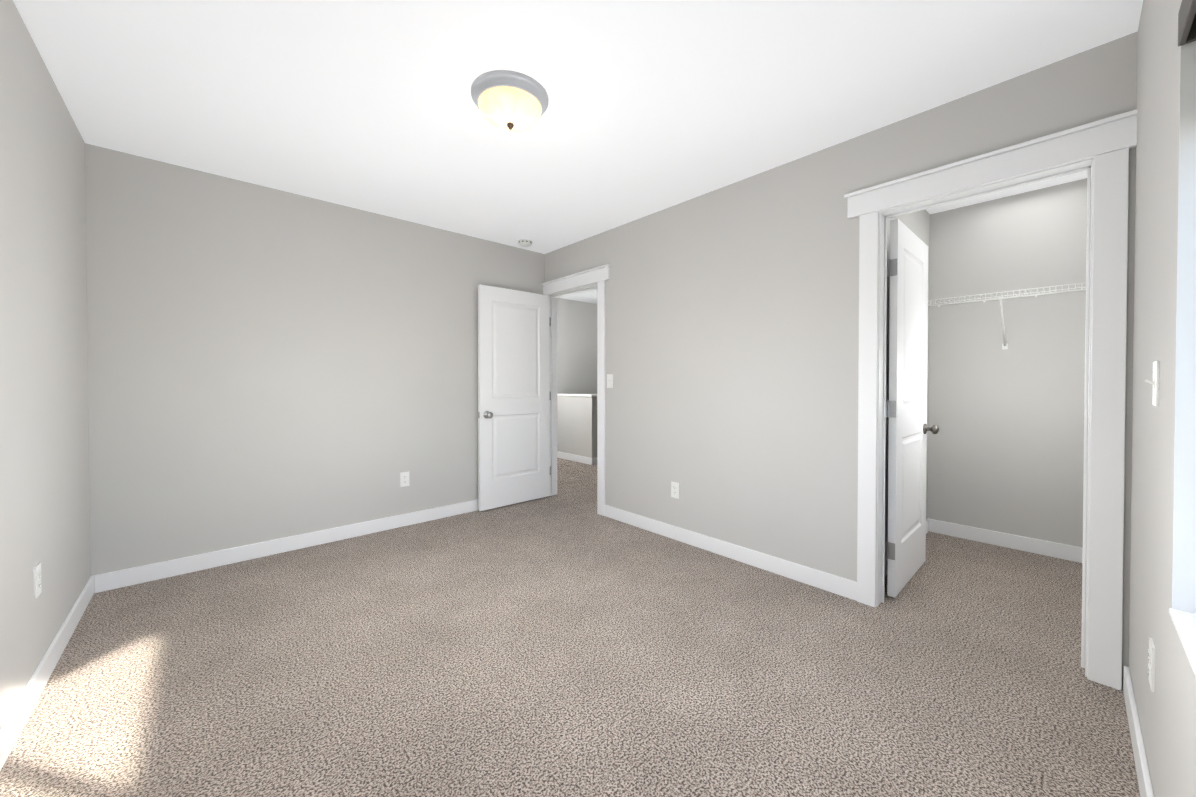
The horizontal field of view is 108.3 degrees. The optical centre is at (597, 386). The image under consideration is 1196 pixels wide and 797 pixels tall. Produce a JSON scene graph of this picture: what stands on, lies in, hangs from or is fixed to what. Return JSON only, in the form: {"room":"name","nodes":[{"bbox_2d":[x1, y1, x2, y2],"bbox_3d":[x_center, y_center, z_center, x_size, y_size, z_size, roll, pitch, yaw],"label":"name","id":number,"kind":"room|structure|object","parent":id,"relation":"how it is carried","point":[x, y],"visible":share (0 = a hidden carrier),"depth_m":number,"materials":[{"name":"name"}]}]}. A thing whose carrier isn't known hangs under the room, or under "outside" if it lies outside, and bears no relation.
{"room":"empty bedroom","nodes":[
{"label":"empty bedroom","id":0,"kind":"room"},
{"bbox_2d":[0,0,90,728],"bbox_3d":[-1.541,-0.075,0.905,0.120,2.440,4.010,-1,1,-42],"label":"wall","id":1,"kind":"structure","parent":0,"point":[44,474],"depth_m":1.65,"materials":[{"name":"beige paint"}]},
{"bbox_2d":[34,562,41,598],"bbox_3d":[-2.085,0.722,1.609,0.008,0.115,0.070,-1,1,-42],"label":"outlet","id":2,"kind":"object","parent":1,"relation":"attached to","point":[37,581],"visible":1,"depth_m":1.60,"materials":[{"name":"white plastic"}]},
{"bbox_2d":[0,574,99,770],"bbox_3d":[-1.500,1.095,0.976,0.016,0.098,3.740,-1,1,-42],"label":"baseboard","id":3,"kind":"structure","parent":1,"relation":"attached to","point":[16,721],"depth_m":1.61,"materials":[{"name":"white wood"}]},
{"bbox_2d":[85,143,544,575],"bbox_3d":[-1.691,-0.103,3.397,3.010,2.440,0.120,-1,1,-42],"label":"wall","id":4,"kind":"structure","parent":0,"point":[266,363],"depth_m":2.85,"materials":[{"name":"beige paint"}]},
{"bbox_2d":[100,499,477,591],"bbox_3d":[-1.639,1.068,3.367,2.967,0.098,0.013,-1,1,-42],"label":"baseboard","id":5,"kind":"structure","parent":4,"relation":"attached to","point":[165,569],"depth_m":2.86,"materials":[{"name":"white wood"}]},
{"bbox_2d":[400,471,409,486],"bbox_3d":[-1.544,0.741,3.454,0.070,0.115,0.008,-1,1,-42],"label":"outlet","id":6,"kind":"object","parent":4,"relation":"attached to","point":[404,478],"visible":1,"depth_m":3.45,"materials":[{"name":"white plastic"}]},
{"bbox_2d":[0,458,1139,796],"bbox_3d":[0.142,1.164,3.618,6.240,0.100,5.740,-1,1,-42],"label":"floor","id":7,"kind":"structure","parent":0,"point":[566,640],"depth_m":1.68,"materials":[{"name":"carpet"}]},
{"bbox_2d":[557,396,584,455],"bbox_3d":[-0.363,0.610,6.383,0.120,0.945,0.720,-1,1,-42],"label":"wall","id":8,"kind":"structure","parent":0,"point":[576,425],"depth_m":6.32,"materials":[{"name":"beige paint"}]},
{"bbox_2d":[557,393,582,395],"bbox_3d":[-0.376,0.124,6.393,0.163,0.027,0.680,-1,1,-42],"label":"trim","id":9,"kind":"structure","parent":8,"relation":"on","point":[561,394],"depth_m":6.33,"materials":[{"name":"white wood"}]},
{"bbox_2d":[557,451,589,464],"bbox_3d":[-0.364,1.035,6.292,0.016,0.098,0.780,-1,1,-42],"label":"baseboard","id":10,"kind":"structure","parent":8,"relation":"attached to","point":[578,458],"depth_m":6.27,"materials":[{"name":"white wood"}]},
{"bbox_2d":[557,298,596,393],"bbox_3d":[-0.590,-0.141,6.735,3.110,2.440,0.120,-1,1,-42],"label":"wall","id":11,"kind":"structure","parent":0,"point":[576,347],"depth_m":6.88,"materials":[{"name":"beige paint"}]},
{"bbox_2d":[13,0,1142,303],"bbox_3d":[0.142,-1.376,3.589,6.240,0.100,5.740,-1,1,-42],"label":"ceiling","id":12,"kind":"structure","parent":0,"point":[373,108],"depth_m":1.87,"materials":[{"name":"white paint"}]},
{"bbox_2d":[471,70,547,132],"bbox_3d":[-0.396,-1.234,1.953,0.342,0.147,0.342,-1,1,-42],"label":"ceiling light fixture","id":13,"kind":"object","parent":12,"relation":"attached to","point":[510,101],"visible":1,"depth_m":1.86,"materials":[{"name":"white glass"}]},
{"bbox_2d":[518,239,531,246],"bbox_3d":[-0.668,-1.310,3.961,0.132,0.041,0.132,-1,1,-42],"label":"smoke detector","id":14,"kind":"object","parent":12,"relation":"attached to","point":[524,242],"visible":1,"depth_m":3.92,"materials":[{"name":"white plastic"}]},
{"bbox_2d":[585,397,596,457],"bbox_3d":[0.456,0.608,6.560,1.570,0.945,0.120,-1,1,-42],"label":"wall","id":15,"kind":"structure","parent":0,"point":[590,402],"depth_m":6.03,"materials":[{"name":"beige paint"}]},
{"bbox_2d":[583,394,596,396],"bbox_3d":[0.449,0.122,6.547,1.590,0.027,0.160,-1,1,-42],"label":"trim","id":16,"kind":"structure","parent":15,"relation":"on","point":[583,395],"depth_m":6.04,"materials":[{"name":"white wood"}]},
{"bbox_2d":[590,457,596,464],"bbox_3d":[0.497,1.032,6.511,1.583,0.098,0.013,-1,1,-42],"label":"baseboard","id":17,"kind":"structure","parent":15,"relation":"attached to","point":[593,461],"depth_m":5.99,"materials":[{"name":"white wood"}]},
{"bbox_2d":[545,31,1137,688],"bbox_3d":[0.184,-0.106,3.662,0.120,2.440,5.470,-1,1,-42],"label":"wall","id":18,"kind":"structure","parent":0,"point":[731,353],"depth_m":2.61,"materials":[{"name":"beige paint"}]},
{"bbox_2d":[478,284,550,510],"bbox_3d":[-0.736,0.099,4.054,0.794,1.997,0.119,-1,1,-42],"label":"entry door","id":19,"kind":"structure","parent":18,"relation":"in","point":[514,399],"depth_m":4.02,"materials":[{"name":"white wood"}]},
{"bbox_2d":[542,264,610,515],"bbox_3d":[-0.183,0.038,4.039,0.159,2.142,0.960,-1,1,-42],"label":"door frame","id":20,"kind":"structure","parent":18,"relation":"attached to","point":[589,279],"depth_m":3.85,"materials":[{"name":"white wood"}]},
{"bbox_2d":[607,374,612,387],"bbox_3d":[0.094,-0.046,3.655,0.021,0.115,0.070,-1,1,-42],"label":"light switch","id":21,"kind":"object","parent":18,"relation":"attached to","point":[609,380],"visible":1,"depth_m":3.65,"materials":[{"name":"white plastic"}]},
{"bbox_2d":[671,481,678,498],"bbox_3d":[0.564,0.757,3.159,0.008,0.115,0.070,-1,1,-42],"label":"outlet","id":22,"kind":"object","parent":18,"relation":"attached to","point":[674,489],"visible":1,"depth_m":3.15,"materials":[{"name":"white plastic"}]},
{"bbox_2d":[604,505,856,600],"bbox_3d":[0.713,1.072,2.994,0.013,0.098,1.944,-1,1,-42],"label":"baseboard","id":23,"kind":"structure","parent":18,"relation":"attached to","point":[844,587],"depth_m":2.74,"materials":[{"name":"white wood"}]},
{"bbox_2d":[885,219,938,597],"bbox_3d":[1.798,0.116,2.502,0.758,1.997,0.181,-1,1,-42],"label":"closet door","id":24,"kind":"structure","parent":18,"relation":"in","point":[907,269],"depth_m":2.42,"materials":[{"name":"white wood"}]},
{"bbox_2d":[844,109,1137,690],"bbox_3d":[1.700,0.062,1.968,0.159,2.142,1.020,-1,1,-42],"label":"door frame","id":25,"kind":"structure","parent":18,"relation":"attached to","point":[1098,151],"depth_m":1.69,"materials":[{"name":"white wood"}]},
{"bbox_2d":[885,209,929,549],"bbox_3d":[2.010,-0.098,2.923,1.590,2.440,0.120,-1,1,-42],"label":"wall","id":26,"kind":"structure","parent":0,"point":[917,223],"depth_m":2.81,"materials":[{"name":"beige paint"}]},
{"bbox_2d":[885,518,929,575],"bbox_3d":[2.011,1.074,2.847,1.470,0.098,0.013,-1,1,-42],"label":"baseboard","id":27,"kind":"structure","parent":26,"relation":"attached to","point":[927,520],"depth_m":3.27,"materials":[{"name":"white wood"}]},
{"bbox_2d":[927,178,1086,547],"bbox_3d":[2.897,-0.099,3.040,0.120,2.440,0.900,-1,1,-42],"label":"wall","id":28,"kind":"structure","parent":0,"point":[1006,449],"depth_m":2.99,"materials":[{"name":"beige paint"}]},
{"bbox_2d":[930,519,1082,562],"bbox_3d":[2.847,1.072,3.008,0.016,0.098,0.840,-1,1,-42],"label":"baseboard","id":29,"kind":"structure","parent":28,"relation":"attached to","point":[1047,548],"depth_m":2.99,"materials":[{"name":"white wood"}]},
{"bbox_2d":[928,282,1085,349],"bbox_3d":[2.737,-0.439,2.891,0.313,0.363,0.900,-1,1,-42],"label":"wire closet shelf","id":30,"kind":"object","parent":28,"relation":"attached to","point":[1004,344],"visible":0.77,"depth_m":2.86,"materials":[{"name":"white metal"}]},
{"bbox_2d":[1129,0,1195,796],"bbox_3d":[1.548,-0.077,1.105,4.720,2.440,0.150,-1,1,-42],"label":"wall","id":31,"kind":"structure","parent":0,"point":[1166,710],"depth_m":1.12,"materials":[{"name":"beige paint"}]},
{"bbox_2d":[1123,666,1153,796],"bbox_3d":[0.867,1.099,0.610,2.967,0.098,0.013,-1,1,-42],"label":"baseboard","id":32,"kind":"structure","parent":31,"relation":"attached to","point":[1142,769],"depth_m":1.30,"materials":[{"name":"white wood"}]},
{"bbox_2d":[1148,637,1154,692],"bbox_3d":[1.458,0.732,1.139,0.070,0.115,0.008,-1,1,-42],"label":"outlet","id":33,"kind":"object","parent":31,"relation":"attached to","point":[1151,663],"visible":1,"depth_m":1.12,"materials":[{"name":"white plastic"}]},
{"bbox_2d":[1144,361,1159,405],"bbox_3d":[1.454,-0.008,1.135,0.070,0.115,0.021,-1,1,-42],"label":"light switch","id":34,"kind":"object","parent":31,"relation":"attached to","point":[1156,370],"visible":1,"depth_m":1.11,"materials":[{"name":"white plastic"}]},
{"bbox_2d":[1169,41,1195,676],"bbox_3d":[0.719,-0.149,0.397,1.500,1.300,0.089,-1,1,-42],"label":"window","id":35,"kind":"structure","parent":31,"relation":"in","point":[1184,556],"depth_m":0.92,"materials":[{"name":"paint"}]},
{"bbox_3d":[0.724,-0.294,0.389,1.480,0.998,0.066,-1,1,-42],"label":"window blind","id":36,"kind":"object","parent":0,"visible":0},
{"bbox_2d":[1178,0,1195,46],"bbox_3d":[0.698,-0.755,0.412,1.488,0.072,0.028,-1,1,-42],"label":"bar","id":37,"kind":"object","parent":36,"relation":"attached to","point":[1187,23],"visible":1,"depth_m":0.88,"materials":[{"name":"grey"}]}
]}

